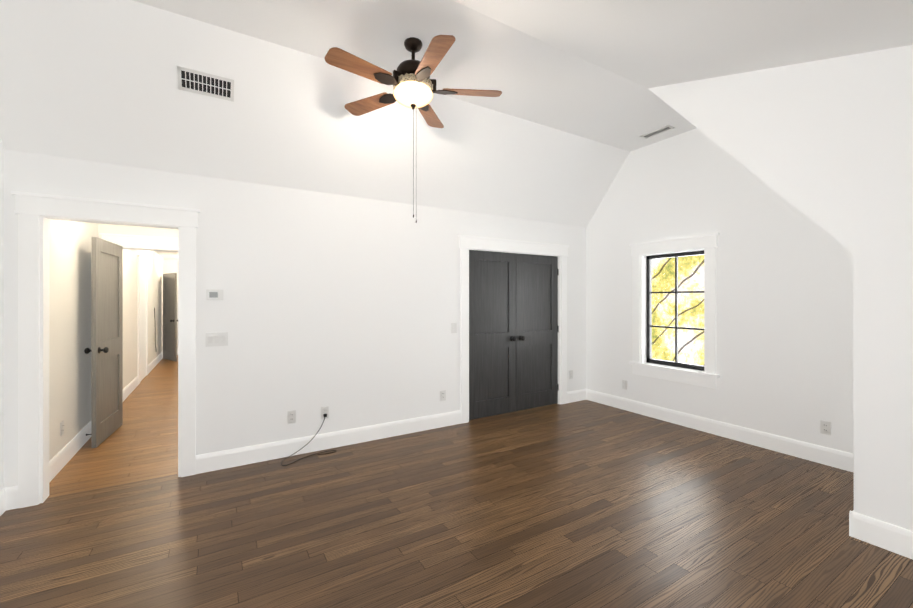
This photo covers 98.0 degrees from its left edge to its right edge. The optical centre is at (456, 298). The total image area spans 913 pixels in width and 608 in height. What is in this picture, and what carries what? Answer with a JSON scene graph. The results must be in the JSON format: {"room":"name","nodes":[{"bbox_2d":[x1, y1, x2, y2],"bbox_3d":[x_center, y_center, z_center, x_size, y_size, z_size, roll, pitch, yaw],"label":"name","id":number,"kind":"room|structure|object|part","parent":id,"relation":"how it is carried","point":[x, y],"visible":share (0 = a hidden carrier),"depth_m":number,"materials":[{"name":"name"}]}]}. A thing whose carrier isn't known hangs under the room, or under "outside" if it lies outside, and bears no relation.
{"room":"empty bedroom","nodes":[
{"label":"empty bedroom","id":0,"kind":"room"},
{"bbox_2d":[0,139,3,490],"bbox_3d":[-1.282,-0.433,-0.402,0.120,3.750,7.440,0,0,-31],"label":"wall","id":1,"kind":"structure","parent":0,"point":[1,317],"depth_m":2.68,"materials":[{"name":"paint"}]},
{"bbox_2d":[0,486,15,515],"bbox_3d":[-1.217,1.367,-0.364,0.030,0.150,7.200,0,0,-31],"label":"baseboard","id":2,"kind":"structure","parent":1,"relation":"attached to","point":[7,495],"depth_m":2.71,"materials":[{"name":"paint"}]},
{"bbox_2d":[49,220,163,460],"bbox_3d":[-5.311,0.121,6.475,0.120,2.650,8.500,0,0,-31],"label":"wall","id":3,"kind":"structure","parent":0,"point":[70,286],"depth_m":3.79,"materials":[{"name":"paint"}]},
{"bbox_2d":[60,421,63,435],"bbox_3d":[-3.384,1.115,3.409,0.010,0.115,0.070,0,0,-31],"label":"outlet","id":4,"kind":"object","parent":3,"relation":"attached to","point":[61,428],"visible":0.98,"depth_m":3.39,"materials":[{"name":"white plastic"}]},
{"bbox_2d":[49,421,90,482],"bbox_3d":[-3.530,1.370,3.671,0.030,0.150,1.820,0,0,-31],"label":"baseboard","id":5,"kind":"structure","parent":3,"relation":"attached to","point":[59,460],"depth_m":3.51,"materials":[{"name":"paint"}]},
{"bbox_2d":[84,237,122,447],"bbox_3d":[-3.681,0.422,4.153,0.178,2.030,0.780,0,0,-31],"label":"hall door","id":6,"kind":"structure","parent":3,"relation":"in","point":[106,350],"depth_m":4.10,"materials":[{"name":"grey wood"}]},
{"bbox_2d":[123,376,138,400],"bbox_3d":[-4.707,1.371,5.607,0.016,0.150,2.470,0,0,-31],"label":"baseboard","id":7,"kind":"structure","parent":3,"relation":"attached to","point":[130,387],"depth_m":6.04,"materials":[{"name":"paint"}]},
{"bbox_2d":[140,265,145,381],"bbox_3d":[-5.609,0.424,7.089,0.008,2.035,0.800,0,0,-31],"label":"door frame","id":8,"kind":"structure","parent":3,"relation":"attached to","point":[142,322],"depth_m":7.08,"materials":[{"name":"paint"}]},
{"bbox_2d":[154,308,155,349],"bbox_3d":[-6.419,0.673,8.461,0.032,0.951,0.107,0,0,-31],"label":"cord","id":9,"kind":"object","parent":3,"relation":"attached to","point":[155,330],"visible":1,"depth_m":8.47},
{"bbox_2d":[148,351,162,373],"bbox_3d":[-6.625,1.373,8.783,0.016,0.150,2.950,0,0,-31],"label":"baseboard","id":10,"kind":"structure","parent":3,"relation":"attached to","point":[160,356],"depth_m":8.51,"materials":[{"name":"paint"}]},
{"bbox_2d":[163,273,177,360],"bbox_3d":[-6.716,0.425,9.335,0.370,2.030,0.736,0,0,-31],"label":"hall door","id":11,"kind":"structure","parent":3,"relation":"in","point":[170,320],"depth_m":9.28,"materials":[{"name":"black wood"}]},
{"bbox_2d":[98,223,177,238],"bbox_3d":[-3.574,0.221,4.779,1.100,2.450,0.120,0,0,-31],"label":"wall","id":12,"kind":"structure","parent":0,"point":[133,230],"depth_m":4.62,"materials":[{"name":"paint"}]},
{"bbox_2d":[99,233,177,383],"bbox_3d":[-3.563,0.357,4.761,1.060,2.177,0.162,0,0,-31],"label":"door frame","id":13,"kind":"structure","parent":12,"relation":"attached to","point":[147,243],"depth_m":4.60,"materials":[{"name":"paint"}]},
{"bbox_2d":[154,251,177,258],"bbox_3d":[-4.788,-1.103,6.791,1.340,0.200,8.500,0,0,-31],"label":"ceiling","id":14,"kind":"structure","parent":0,"point":[167,255],"depth_m":9.04,"materials":[{"name":"paint"}]},
{"bbox_2d":[164,259,177,348],"bbox_3d":[-6.954,0.124,10.377,1.100,2.650,0.120,0,0,-31],"label":"wall","id":15,"kind":"structure","parent":0,"point":[170,265],"depth_m":10.14,"materials":[{"name":"paint"}]},
{"bbox_2d":[4,150,585,487],"bbox_3d":[-0.645,0.215,4.257,6.026,2.460,0.120,0,0,-31],"label":"wall","id":16,"kind":"structure","parent":0,"point":[345,309],"depth_m":3.72,"materials":[{"name":"paint"}]},
{"bbox_2d":[11,191,199,507],"bbox_3d":[-2.620,0.356,3.065,1.080,2.177,0.204,0,0,-31],"label":"door frame","id":17,"kind":"structure","parent":16,"relation":"attached to","point":[36,212],"depth_m":2.83,"materials":[{"name":"paint"}]},
{"bbox_2d":[206,289,222,299],"bbox_3d":[-2.030,-0.030,3.336,0.124,0.090,0.026,0,0,-31],"label":"thermostat","id":18,"kind":"object","parent":16,"relation":"attached to","point":[214,294],"visible":1,"depth_m":3.33,"materials":[{"name":"white plastic"}]},
{"bbox_2d":[206,332,227,346],"bbox_3d":[-2.021,0.345,3.349,0.162,0.115,0.014,0,0,-31],"label":"light switch","id":19,"kind":"object","parent":16,"relation":"attached to","point":[217,339],"visible":1,"depth_m":3.35,"materials":[{"name":"white plastic"}]},
{"bbox_2d":[288,410,295,423],"bbox_3d":[-1.517,1.090,3.655,0.070,0.115,0.010,0,0,-31],"label":"electrical outlet","id":20,"kind":"object","parent":16,"relation":"attached to","point":[292,416],"visible":1,"depth_m":3.65,"materials":[{"name":"white plastic"}]},
{"bbox_2d":[321,406,328,418],"bbox_3d":[-1.262,1.095,3.808,0.070,0.115,0.010,0,0,-31],"label":"electrical outlet","id":21,"kind":"object","parent":16,"relation":"attached to","point":[325,410],"visible":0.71,"depth_m":3.81,"materials":[{"name":"white plastic"}]},
{"bbox_2d":[196,410,460,473],"bbox_3d":[-1.050,1.370,3.933,2.566,0.150,0.016,0,0,-31],"label":"baseboard","id":22,"kind":"structure","parent":16,"relation":"attached to","point":[214,461],"depth_m":3.77,"materials":[{"name":"paint"}]},
{"bbox_2d":[440,390,445,400],"bbox_3d":[-0.152,1.095,4.479,0.070,0.115,0.010,0,0,-31],"label":"electrical outlet","id":23,"kind":"object","parent":16,"relation":"attached to","point":[442,395],"visible":1,"depth_m":4.48,"materials":[{"name":"white plastic"}]},
{"bbox_2d":[451,323,456,332],"bbox_3d":[-0.028,0.338,4.552,0.070,0.115,0.014,0,0,-31],"label":"light switch","id":24,"kind":"object","parent":16,"relation":"attached to","point":[453,327],"visible":1,"depth_m":4.55,"materials":[{"name":"white plastic"}]},
{"bbox_2d":[469,250,515,419],"bbox_3d":[0.437,0.423,4.896,0.732,2.030,0.179,0,0,-31],"label":"closet door","id":25,"kind":"structure","parent":16,"relation":"in","point":[492,333],"depth_m":4.89,"materials":[{"name":"black wood"}]},
{"bbox_2d":[458,235,568,423],"bbox_3d":[0.756,0.357,5.079,1.771,2.177,0.162,0,0,-31],"label":"trim","id":26,"kind":"structure","parent":16,"relation":"attached to","point":[467,243],"depth_m":4.88,"materials":[{"name":"paint"}]},
{"bbox_2d":[516,253,558,410],"bbox_3d":[1.074,0.423,5.281,0.748,2.030,0.179,0,0,-31],"label":"closet door","id":27,"kind":"structure","parent":16,"relation":"in","point":[537,331],"depth_m":5.27,"materials":[{"name":"black wood"}]},
{"bbox_2d":[569,370,572,378],"bbox_3d":[1.599,1.061,5.536,0.070,0.115,0.010,0,0,-31],"label":"electrical outlet","id":28,"kind":"object","parent":16,"relation":"attached to","point":[570,374],"visible":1,"depth_m":5.53,"materials":[{"name":"white plastic"}]},
{"bbox_2d":[567,389,587,402],"bbox_3d":[1.678,1.371,5.580,0.387,0.150,0.016,0,0,-31],"label":"baseboard","id":29,"kind":"structure","parent":16,"relation":"attached to","point":[578,395],"depth_m":5.59,"materials":[{"name":"paint"}]},
{"bbox_2d":[0,0,629,227],"bbox_3d":[-0.471,-1.660,4.008,6.066,1.290,0.930,0,0,-31],"label":"ceiling slope","id":30,"kind":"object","parent":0,"point":[92,80],"visible":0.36,"depth_m":3.17,"materials":[{"name":"paint"}]},
{"bbox_2d":[177,66,233,101],"bbox_3d":[-1.841,-1.577,2.926,0.350,0.125,0.104,0,0,-31],"label":"air vent","id":31,"kind":"object","parent":30,"relation":"attached to","point":[203,83],"visible":1,"depth_m":2.92,"materials":[{"name":"white plastic"}]},
{"bbox_2d":[133,0,695,151],"bbox_3d":[0.040,-2.095,3.162,6.066,0.420,1.046,0,0,-31],"label":"ceiling","id":32,"kind":"structure","parent":0,"point":[534,79],"depth_m":3.07,"materials":[{"name":"paint"}]},
{"bbox_2d":[325,35,501,222],"bbox_3d":[-0.324,-1.223,2.894,1.264,1.326,1.256,0,0,-31],"label":"ceiling fan","id":33,"kind":"object","parent":32,"relation":"hanging from","point":[413,83],"visible":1,"depth_m":2.82,"materials":[{"name":"brown wood"}]},
{"bbox_3d":[-0.319,-1.481,2.931,0.294,0.105,0.294,0,0,-31],"label":"lamp shade","id":34,"kind":"part","parent":33,"relation":"part of","materials":[{"name":"white glass"}]},
{"bbox_2d":[640,125,673,138],"bbox_3d":[2.266,-1.881,4.492,0.120,0.008,0.340,0,0,-31],"label":"ceiling vent","id":35,"kind":"object","parent":32,"relation":"in","point":[657,131],"visible":0.98,"depth_m":4.49,"materials":[{"name":"white plastic"}]},
{"bbox_2d":[0,355,912,607],"bbox_3d":[-1.002,1.506,4.847,6.386,0.120,16.500,0,0,-31],"label":"floor","id":36,"kind":"structure","parent":0,"point":[585,504],"depth_m":2.53,"materials":[{"name":"brown wood"}]},
{"bbox_2d":[281,417,335,465],"bbox_3d":[-1.363,1.277,3.639,0.498,0.335,0.168,0,0,-43],"label":"cord","id":37,"kind":"object","parent":36,"relation":"on","point":[309,455],"visible":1,"depth_m":3.68,"materials":[{"name":"black rubber"}]},
{"bbox_2d":[453,0,912,87],"bbox_3d":[1.153,-1.263,-0.027,4.676,2.089,5.564,0,0,-31],"label":"ceiling slope","id":38,"kind":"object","parent":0,"point":[651,43],"visible":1,"depth_m":2.43,"materials":[{"name":"paint"}]},
{"bbox_2d":[586,128,853,453],"bbox_3d":[2.732,-0.430,4.416,0.160,3.750,3.340,0,0,-31],"label":"wall","id":39,"kind":"structure","parent":0,"point":[784,326],"depth_m":4.04,"materials":[{"name":"paint"}]},
{"bbox_2d":[622,380,626,389],"bbox_3d":[2.183,1.121,5.159,0.010,0.115,0.070,0,0,-31],"label":"electrical outlet","id":40,"kind":"object","parent":39,"relation":"attached to","point":[624,384],"visible":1,"depth_m":5.15,"materials":[{"name":"white plastic"}]},
{"bbox_2d":[629,233,718,388],"bbox_3d":[2.542,0.132,4.658,0.185,1.647,1.040,0,0,-31],"label":"window","id":41,"kind":"structure","parent":39,"relation":"in","point":[708,245],"depth_m":4.68,"materials":[{"name":"paint"}]},
{"bbox_3d":[2.597,0.136,4.691,0.057,1.340,0.740,0,0,-31],"label":"window sash","id":42,"kind":"part","parent":41,"relation":"part of","materials":[{"name":"black metal"}]},
{"bbox_2d":[588,389,853,472],"bbox_3d":[2.656,1.370,4.370,0.016,0.150,3.100,0,0,-31],"label":"baseboard","id":43,"kind":"structure","parent":39,"relation":"attached to","point":[842,460],"depth_m":4.03,"materials":[{"name":"paint"}]},
{"bbox_2d":[820,420,830,434],"bbox_3d":[3.212,1.125,3.455,0.010,0.115,0.070,0,0,-31],"label":"electrical outlet","id":44,"kind":"object","parent":39,"relation":"attached to","point":[825,427],"visible":1,"depth_m":3.45,"materials":[{"name":"white plastic"}]},
{"bbox_2d":[648,45,912,530],"bbox_3d":[3.206,-0.432,1.212,0.120,3.750,5.564,0,0,-31],"label":"wall","id":45,"kind":"structure","parent":0,"point":[826,145],"depth_m":2.38,"materials":[{"name":"paint"}]},
{"bbox_2d":[849,510,912,559],"bbox_3d":[3.452,1.368,0.672,0.016,0.150,4.086,0,0,-31],"label":"baseboard","id":46,"kind":"structure","parent":45,"relation":"attached to","point":[886,536],"depth_m":2.30,"materials":[{"name":"paint"}]},
{"label":"outside","id":47,"kind":"structure","parent":0,"visible":0},
{"bbox_2d":[652,255,703,365],"bbox_3d":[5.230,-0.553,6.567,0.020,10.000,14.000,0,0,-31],"label":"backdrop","id":48,"kind":"structure","parent":47,"point":[686,308],"depth_m":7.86,"materials":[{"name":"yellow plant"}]}
]}

